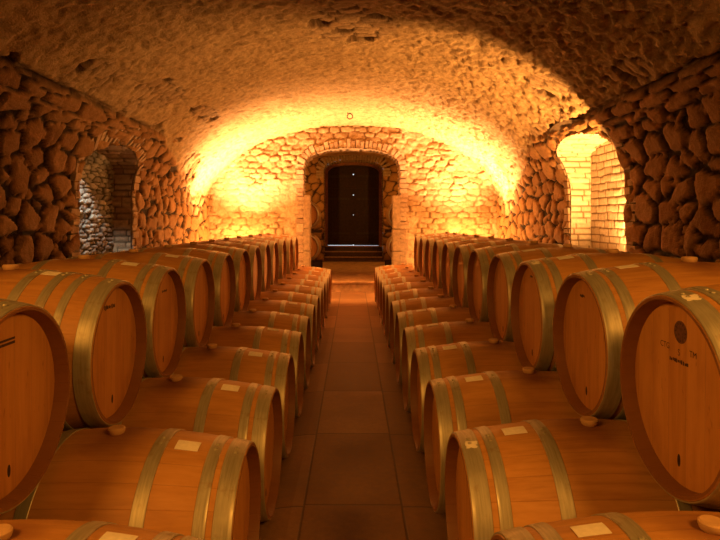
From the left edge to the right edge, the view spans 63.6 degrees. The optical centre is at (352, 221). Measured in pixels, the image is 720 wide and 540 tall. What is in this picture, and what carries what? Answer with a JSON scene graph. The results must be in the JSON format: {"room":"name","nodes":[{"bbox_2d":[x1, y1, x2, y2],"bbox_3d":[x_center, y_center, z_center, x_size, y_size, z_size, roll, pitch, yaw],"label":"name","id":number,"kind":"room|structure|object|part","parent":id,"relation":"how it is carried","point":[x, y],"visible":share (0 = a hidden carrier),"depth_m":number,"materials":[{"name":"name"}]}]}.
{"room":"wine cellar","nodes":[
{"label":"wine cellar","id":0,"kind":"room"},
{"bbox_2d":[0,56,227,266],"bbox_3d":[-2.870,0.043,3.900,0.740,2.724,15.800,0,0,0],"label":"wall","id":1,"kind":"structure","parent":0,"point":[79,176],"depth_m":6.07,"materials":[{"name":"stone"}]},
{"bbox_2d":[313,151,387,159],"bbox_3d":[-0.019,-0.293,14.165,3.452,3.196,3.870,0,0,0],"label":"ceiling","id":2,"kind":"structure","parent":0,"point":[344,152],"depth_m":15.55,"materials":[{"name":"stone"}]},
{"bbox_2d":[305,155,397,261],"bbox_3d":[-0.012,-0.387,15.977,3.976,3.584,0.055,0,0,0],"label":"wall","id":3,"kind":"structure","parent":0,"point":[314,188],"depth_m":15.97,"materials":[{"name":"stone"}]},
{"bbox_2d":[325,162,381,245],"bbox_3d":[0.012,-0.343,16.690,1.740,2.845,0.180,0,0,0],"label":"door","id":4,"kind":"structure","parent":3,"relation":"in","point":[353,203],"depth_m":16.72,"materials":[{"name":"brown wood"}]},
{"bbox_2d":[316,155,390,255],"bbox_3d":[0.013,-0.319,16.468,2.060,3.247,1.104,0,0,0],"label":"trim","id":5,"kind":"structure","parent":3,"relation":"attached to","point":[319,174],"depth_m":15.92,"materials":[{"name":"stone"}]},
{"bbox_2d":[207,125,498,266],"bbox_3d":[-0.002,-0.328,11.970,6.237,3.465,0.560,0,0,0],"label":"wall","id":6,"kind":"structure","parent":0,"point":[441,189],"depth_m":11.73,"materials":[{"name":"stone"}]},
{"bbox_2d":[303,195,311,266],"bbox_3d":[-0.930,0.333,11.824,0.151,1.750,0.304,0,0,0],"label":"trim","id":7,"kind":"structure","parent":6,"relation":"attached to","point":[307,224],"depth_m":11.68,"materials":[{"name":"stone"}]},
{"bbox_2d":[392,195,400,264],"bbox_3d":[0.880,0.334,11.822,0.169,1.750,0.304,0,0,0],"label":"trim","id":8,"kind":"structure","parent":6,"relation":"attached to","point":[396,199],"depth_m":11.68,"materials":[{"name":"stone"}]},
{"bbox_2d":[259,292,447,539],"bbox_3d":[0.000,1.430,3.925,6.200,0.050,15.850,0,0,0],"label":"floor","id":9,"kind":"structure","parent":0,"point":[354,469],"depth_m":3.51,"materials":[{"name":"brown tile"}]},
{"bbox_2d":[0,519,204,539],"bbox_3d":[-0.853,1.095,1.400,0.950,0.719,0.699,0,1,0],"label":"wine barrel","id":10,"kind":"object","parent":9,"relation":"on","point":[21,529],"visible":1,"depth_m":1.46,"materials":[{"name":"wood"}]},
{"bbox_2d":[0,298,69,513],"bbox_3d":[-1.463,0.534,1.735,0.950,0.720,0.699,0,1,0],"label":"wine barrel","id":11,"kind":"object","parent":10,"relation":"on","point":[34,359],"visible":1,"depth_m":1.83,"materials":[{"name":"brown wood"}]},
{"bbox_2d":[0,425,260,539],"bbox_3d":[-0.853,1.095,2.091,0.950,0.712,0.692,0,0,0],"label":"wine barrel","id":12,"kind":"object","parent":9,"relation":"on","point":[206,486],"visible":0.76,"depth_m":1.90,"materials":[{"name":"wood"}]},
{"bbox_2d":[0,264,146,430],"bbox_3d":[-1.447,0.534,2.446,0.950,0.721,0.700,0,-1,0],"label":"wine barrel","id":13,"kind":"object","parent":12,"relation":"on","point":[101,321],"visible":0.73,"depth_m":2.32,"materials":[{"name":"brown wood"}]},
{"bbox_2d":[105,374,282,521],"bbox_3d":[-0.853,1.095,2.801,0.950,0.724,0.704,0,1,1],"label":"wine barrel","id":14,"kind":"object","parent":9,"relation":"on","point":[216,406],"visible":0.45,"depth_m":2.63,"materials":[{"name":"wood"}]},
{"bbox_2d":[0,255,185,377],"bbox_3d":[-1.465,0.534,3.156,0.950,0.723,0.702,0,-1,0],"label":"wine barrel","id":15,"kind":"object","parent":14,"relation":"on","point":[160,288],"visible":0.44,"depth_m":3.08,"materials":[{"name":"wood"}]},
{"bbox_2d":[172,343,294,458],"bbox_3d":[-0.853,1.095,3.511,0.950,0.714,0.694,0,0,0],"label":"wine barrel","id":16,"kind":"object","parent":9,"relation":"on","point":[243,364],"visible":0.32,"depth_m":3.36,"materials":[{"name":"wood"}]},
{"bbox_2d":[208,323,303,416],"bbox_3d":[-0.853,1.095,4.222,0.950,0.723,0.702,0,-1,0],"label":"wine barrel","id":17,"kind":"object","parent":9,"relation":"on","point":[254,337],"visible":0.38,"depth_m":4.08,"materials":[{"name":"wood"}]},
{"bbox_2d":[67,249,214,346],"bbox_3d":[-1.462,0.535,3.866,0.950,0.717,0.697,0,1,-1],"label":"wine barrel","id":18,"kind":"object","parent":17,"relation":"on","point":[196,274],"visible":0.34,"depth_m":3.78,"materials":[{"name":"brown wood"}]},
{"bbox_2d":[230,309,310,388],"bbox_3d":[-0.853,1.095,4.933,0.950,0.714,0.693,0,0,0],"label":"wine barrel","id":19,"kind":"object","parent":9,"relation":"on","point":[293,322],"visible":0.22,"depth_m":4.80,"materials":[{"name":"wood"}]},
{"bbox_2d":[114,245,235,325],"bbox_3d":[-1.457,0.535,4.577,0.950,0.712,0.692,0,0,0],"label":"wine barrel","id":20,"kind":"object","parent":19,"relation":"on","point":[222,264],"visible":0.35,"depth_m":4.51,"materials":[{"name":"wood"}]},
{"bbox_2d":[151,242,250,311],"bbox_3d":[-1.455,0.534,5.287,0.950,0.724,0.703,0,1,1],"label":"wine barrel","id":21,"kind":"object","parent":19,"relation":"on","point":[241,259],"visible":0.3,"depth_m":5.24,"materials":[{"name":"wood"}]},
{"bbox_2d":[247,298,315,366],"bbox_3d":[-0.853,1.095,5.643,0.950,0.721,0.700,0,-1,-1],"label":"wine barrel","id":22,"kind":"object","parent":9,"relation":"on","point":[283,306],"visible":0.21,"depth_m":5.51,"materials":[{"name":"wood"}]},
{"bbox_2d":[259,289,319,350],"bbox_3d":[-0.853,1.095,6.354,0.950,0.713,0.692,0,0,0],"label":"wine barrel","id":23,"kind":"object","parent":9,"relation":"on","point":[274,294],"visible":0.23,"depth_m":6.23,"materials":[{"name":"wood"}]},
{"bbox_2d":[183,239,261,299],"bbox_3d":[-1.460,0.535,5.998,0.950,0.713,0.693,0,0,0],"label":"wine barrel","id":24,"kind":"object","parent":23,"relation":"on","point":[254,252],"visible":0.26,"depth_m":5.97,"materials":[{"name":"wood"}]},
{"bbox_2d":[269,283,322,337],"bbox_3d":[-0.853,1.095,7.064,0.950,0.718,0.697,0,1,0],"label":"wine barrel","id":25,"kind":"object","parent":9,"relation":"on","point":[312,290],"visible":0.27,"depth_m":6.95,"materials":[{"name":"wood"}]},
{"bbox_2d":[199,237,270,291],"bbox_3d":[-1.460,0.534,6.708,0.950,0.721,0.700,0,-1,0],"label":"wine barrel","id":26,"kind":"object","parent":25,"relation":"on","point":[264,247],"visible":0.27,"depth_m":6.67,"materials":[{"name":"wood"}]},
{"bbox_2d":[215,236,278,284],"bbox_3d":[-1.460,0.535,7.419,0.950,0.714,0.694,0,0,0],"label":"wine barrel","id":27,"kind":"object","parent":25,"relation":"on","point":[273,245],"visible":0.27,"depth_m":7.38,"materials":[{"name":"wood"}]},
{"bbox_2d":[277,277,325,326],"bbox_3d":[-0.853,1.095,7.774,0.950,0.714,0.694,0,0,0],"label":"wine barrel","id":28,"kind":"object","parent":9,"relation":"on","point":[319,284],"visible":0.23,"depth_m":7.66,"materials":[{"name":"wood"}]},
{"bbox_2d":[286,272,327,317],"bbox_3d":[-0.853,1.095,8.485,0.950,0.720,0.699,0,1,-1],"label":"wine barrel","id":29,"kind":"object","parent":9,"relation":"on","point":[294,275],"visible":0.18,"depth_m":8.36,"materials":[{"name":"wood"}]},
{"bbox_2d":[232,235,286,278],"bbox_3d":[-1.435,0.534,8.130,0.950,0.720,0.699,0,1,-1],"label":"wine barrel","id":30,"kind":"object","parent":29,"relation":"on","point":[281,243],"visible":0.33,"depth_m":8.04,"materials":[{"name":"wood"}]},
{"bbox_2d":[241,234,292,273],"bbox_3d":[-1.415,0.534,8.840,0.950,0.720,0.700,0,1,-1],"label":"wine barrel","id":31,"kind":"object","parent":29,"relation":"on","point":[289,245],"visible":0.23,"depth_m":8.74,"materials":[{"name":"wood"}]},
{"bbox_2d":[292,269,329,310],"bbox_3d":[-0.853,1.095,9.195,0.950,0.712,0.692,0,0,0],"label":"wine barrel","id":32,"kind":"object","parent":9,"relation":"on","point":[298,271],"visible":0.19,"depth_m":9.10,"materials":[{"name":"wood"}]},
{"bbox_2d":[256,233,298,269],"bbox_3d":[-1.400,0.535,9.550,0.950,0.716,0.695,0,0,0],"label":"wine barrel","id":33,"kind":"object","parent":32,"relation":"on","point":[294,239],"visible":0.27,"depth_m":9.50,"materials":[{"name":"wood"}]},
{"bbox_2d":[298,265,331,303],"bbox_3d":[-0.853,1.095,9.906,0.950,0.720,0.699,0,1,1],"label":"wine barrel","id":34,"kind":"object","parent":9,"relation":"on","point":[302,267],"visible":0.14,"depth_m":9.83,"materials":[{"name":"wood"}]},
{"bbox_2d":[374,263,413,301],"bbox_3d":[0.851,1.062,9.906,0.950,0.714,0.694,0,0,0],"label":"wine barrel","id":35,"kind":"object","parent":9,"relation":"on","point":[402,265],"visible":0.2,"depth_m":9.82,"materials":[{"name":"wood"}]},
{"bbox_2d":[376,266,414,308],"bbox_3d":[0.851,1.062,9.195,0.950,0.720,0.699,0,1,0],"label":"wine barrel","id":36,"kind":"object","parent":9,"relation":"on","point":[406,269],"visible":0.19,"depth_m":9.09,"materials":[{"name":"wood"}]},
{"bbox_2d":[414,232,459,271],"bbox_3d":[1.430,0.501,8.840,0.950,0.724,0.703,0,-1,1],"label":"wine barrel","id":37,"kind":"object","parent":36,"relation":"on","point":[417,238],"visible":0.18,"depth_m":8.78,"materials":[{"name":"wood"}]},
{"bbox_2d":[378,270,419,315],"bbox_3d":[0.851,1.062,8.485,0.950,0.721,0.700,0,-1,0],"label":"wine barrel","id":38,"kind":"object","parent":9,"relation":"on","point":[410,273],"visible":0.2,"depth_m":8.38,"materials":[{"name":"wood"}]},
{"bbox_2d":[380,275,425,324],"bbox_3d":[0.851,1.062,7.774,0.950,0.715,0.695,0,0,0],"label":"wine barrel","id":39,"kind":"object","parent":9,"relation":"on","point":[416,278],"visible":0.18,"depth_m":7.66,"materials":[{"name":"wood"}]},
{"bbox_2d":[419,232,469,275],"bbox_3d":[1.430,0.501,8.130,0.950,0.724,0.703,0,1,0],"label":"wine barrel","id":40,"kind":"object","parent":39,"relation":"on","point":[422,244],"visible":0.22,"depth_m":8.09,"materials":[{"name":"wood"}]},
{"bbox_2d":[425,233,485,281],"bbox_3d":[1.430,0.502,7.419,0.950,0.714,0.694,0,0,0],"label":"wine barrel","id":41,"kind":"object","parent":39,"relation":"on","point":[430,242],"visible":0.22,"depth_m":7.39,"materials":[{"name":"wood"}]},
{"bbox_2d":[383,280,433,334],"bbox_3d":[0.851,1.062,7.064,0.950,0.724,0.704,0,-1,0],"label":"wine barrel","id":42,"kind":"object","parent":9,"relation":"on","point":[407,285],"visible":0.2,"depth_m":6.95,"materials":[{"name":"wood"}]},
{"bbox_2d":[432,235,503,288],"bbox_3d":[1.430,0.502,6.708,0.950,0.717,0.697,0,1,0],"label":"wine barrel","id":43,"kind":"object","parent":42,"relation":"on","point":[438,244],"visible":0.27,"depth_m":6.68,"materials":[{"name":"wood"}]},
{"bbox_2d":[386,286,442,347],"bbox_3d":[0.851,1.062,6.354,0.950,0.712,0.691,0,0,0],"label":"wine barrel","id":44,"kind":"object","parent":9,"relation":"on","point":[430,291],"visible":0.24,"depth_m":6.24,"materials":[{"name":"wood"}]},
{"bbox_2d":[390,294,454,363],"bbox_3d":[0.851,1.062,5.643,0.950,0.717,0.697,0,-1,0],"label":"wine barrel","id":45,"kind":"object","parent":9,"relation":"on","point":[411,304],"visible":0.24,"depth_m":5.52,"materials":[{"name":"wood"}]},
{"bbox_2d":[441,236,521,296],"bbox_3d":[1.430,0.501,5.998,0.950,0.721,0.701,0,-1,0],"label":"wine barrel","id":46,"kind":"object","parent":45,"relation":"on","point":[448,250],"visible":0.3,"depth_m":5.97,"materials":[{"name":"wood"}]},
{"bbox_2d":[395,305,470,384],"bbox_3d":[0.851,1.062,4.933,0.950,0.722,0.702,0,-1,0],"label":"wine barrel","id":47,"kind":"object","parent":9,"relation":"on","point":[452,313],"visible":0.26,"depth_m":4.80,"materials":[{"name":"wood"}]},
{"bbox_2d":[452,238,549,307],"bbox_3d":[1.430,0.501,5.287,0.950,0.724,0.703,0,-1,0],"label":"wine barrel","id":48,"kind":"object","parent":47,"relation":"on","point":[462,253],"visible":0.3,"depth_m":5.24,"materials":[{"name":"wood"}]},
{"bbox_2d":[402,318,493,412],"bbox_3d":[0.851,1.062,4.222,0.950,0.721,0.700,0,-1,0],"label":"wine barrel","id":49,"kind":"object","parent":9,"relation":"on","point":[418,336],"visible":0.3,"depth_m":4.08,"materials":[{"name":"wood"}]},
{"bbox_2d":[467,240,575,321],"bbox_3d":[1.430,0.502,4.577,0.950,0.711,0.691,0,0,0],"label":"wine barrel","id":50,"kind":"object","parent":49,"relation":"on","point":[480,259],"visible":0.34,"depth_m":4.51,"materials":[{"name":"wood"}]},
{"bbox_2d":[487,244,628,341],"bbox_3d":[1.433,0.501,3.866,0.950,0.724,0.703,0,-1,0],"label":"wine barrel","id":51,"kind":"object","parent":49,"relation":"on","point":[503,266],"visible":0.28,"depth_m":3.82,"materials":[{"name":"wood"}]},
{"bbox_2d":[410,338,522,452],"bbox_3d":[0.851,1.062,3.511,0.950,0.723,0.702,0,1,0],"label":"wine barrel","id":52,"kind":"object","parent":9,"relation":"on","point":[428,363],"visible":0.24,"depth_m":3.36,"materials":[{"name":"wood"}]},
{"bbox_2d":[511,249,697,370],"bbox_3d":[1.410,0.501,3.156,0.950,0.724,0.704,0,1,0],"label":"wine barrel","id":53,"kind":"object","parent":52,"relation":"on","point":[536,284],"visible":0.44,"depth_m":3.06,"materials":[{"name":"wood"}]},
{"bbox_2d":[424,367,581,514],"bbox_3d":[0.851,1.062,2.801,0.950,0.724,0.703,0,-1,0],"label":"wine barrel","id":54,"kind":"object","parent":9,"relation":"on","point":[487,398],"visible":0.34,"depth_m":2.63,"materials":[{"name":"wood"}]},
{"bbox_2d":[445,416,719,539],"bbox_3d":[0.851,1.062,2.091,0.950,0.717,0.696,0,1,0],"label":"wine barrel","id":55,"kind":"object","parent":9,"relation":"on","point":[499,477],"visible":0.7,"depth_m":1.90,"materials":[{"name":"wood"}]},
{"bbox_2d":[553,256,719,419],"bbox_3d":[1.417,0.502,2.446,0.950,0.715,0.695,0,0,0],"label":"wine barrel","id":56,"kind":"object","parent":55,"relation":"on","point":[593,308],"visible":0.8,"depth_m":2.34,"materials":[{"name":"wood"}]},
{"bbox_2d":[490,511,719,539],"bbox_3d":[0.851,1.062,1.380,0.950,0.722,0.702,0,1,0],"label":"wine barrel","id":57,"kind":"object","parent":9,"relation":"on","point":[645,525],"visible":1,"depth_m":1.41,"materials":[{"name":"wood"}]},
{"bbox_2d":[620,284,719,509],"bbox_3d":[1.407,0.502,1.735,0.950,0.719,0.698,0,1,-1],"label":"wine barrel","id":58,"kind":"object","parent":57,"relation":"on","point":[670,355],"visible":1,"depth_m":1.73,"materials":[{"name":"wood"}]},
{"bbox_2d":[323,262,384,291],"bbox_3d":[0.000,1.249,14.421,3.800,0.353,5.558,0,0,0],"label":"floor","id":59,"kind":"structure","parent":0,"point":[346,276],"depth_m":12.73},
{"bbox_2d":[311,229,322,267],"bbox_3d":[-1.100,0.660,13.750,0.724,0.967,0.604,0,0,0],"label":"rack","id":60,"kind":"object","parent":59,"relation":"on","point":[314,263],"visible":0.29,"depth_m":13.45,"materials":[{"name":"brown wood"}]},
{"bbox_2d":[310,202,320,228],"bbox_3d":[-1.100,-0.170,13.750,0.690,0.710,0.950,0,0,0],"label":"wine barrel","id":61,"kind":"object","parent":60,"relation":"on","point":[315,210],"visible":0.44,"depth_m":13.32,"materials":[{"name":"wood"}]},
{"bbox_2d":[310,233,320,259],"bbox_3d":[-1.100,0.575,13.750,0.690,0.710,0.950,0,0,0],"label":"wine barrel","id":62,"kind":"object","parent":60,"relation":"on","point":[315,241],"visible":0.41,"depth_m":13.32,"materials":[{"name":"wood"}]},
{"bbox_3d":[-1.099,0.212,13.490,0.723,0.069,0.083,0,0,0],"label":"rail","id":63,"kind":"part","parent":60,"relation":"part of","materials":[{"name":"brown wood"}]},
{"bbox_3d":[-1.101,1.032,13.489,0.722,0.220,0.082,0,0,0],"label":"rail","id":64,"kind":"part","parent":60,"relation":"part of","materials":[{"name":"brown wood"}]},
{"bbox_3d":[-1.100,1.032,14.010,0.724,0.223,0.084,0,0,0],"label":"rail","id":65,"kind":"part","parent":60,"relation":"part of","materials":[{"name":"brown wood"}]},
{"bbox_2d":[324,245,382,261],"bbox_3d":[0.012,0.899,16.526,1.658,0.447,0.995,0,0,0],"label":"stone steps","id":66,"kind":"structure","parent":59,"relation":"on","point":[333,253],"depth_m":16.29,"materials":[{"name":"brown stone"}]},
{"bbox_2d":[385,229,391,265],"bbox_3d":[1.130,0.660,13.750,0.724,0.968,0.603,0,0,0],"label":"rack","id":67,"kind":"object","parent":59,"relation":"on","point":[387,262],"visible":0.27,"depth_m":13.45,"materials":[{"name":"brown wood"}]},
{"bbox_2d":[386,204,391,226],"bbox_3d":[1.130,-0.170,13.750,0.690,0.710,0.950,0,0,0],"label":"wine barrel","id":68,"kind":"object","parent":67,"relation":"on","point":[389,210],"visible":0.23,"depth_m":13.39,"materials":[{"name":"wood"}]},
{"bbox_2d":[386,235,391,257],"bbox_3d":[1.130,0.575,13.750,0.690,0.710,0.950,0,0,0],"label":"wine barrel","id":69,"kind":"object","parent":67,"relation":"on","point":[389,241],"visible":0.3,"depth_m":13.40,"materials":[{"name":"wood"}]},
{"bbox_2d":[0,0,719,164],"bbox_3d":[0.001,-1.589,3.900,5.188,0.905,15.807,0,0,0],"label":"ceiling","id":70,"kind":"structure","parent":0,"point":[484,79],"depth_m":5.78,"materials":[{"name":"stone"}]},
{"bbox_2d":[478,51,719,262],"bbox_3d":[2.864,-0.027,3.900,0.773,2.864,15.800,0,0,0],"label":"wall","id":71,"kind":"structure","parent":0,"point":[639,171],"depth_m":5.89,"materials":[{"name":"stone"}]}
]}

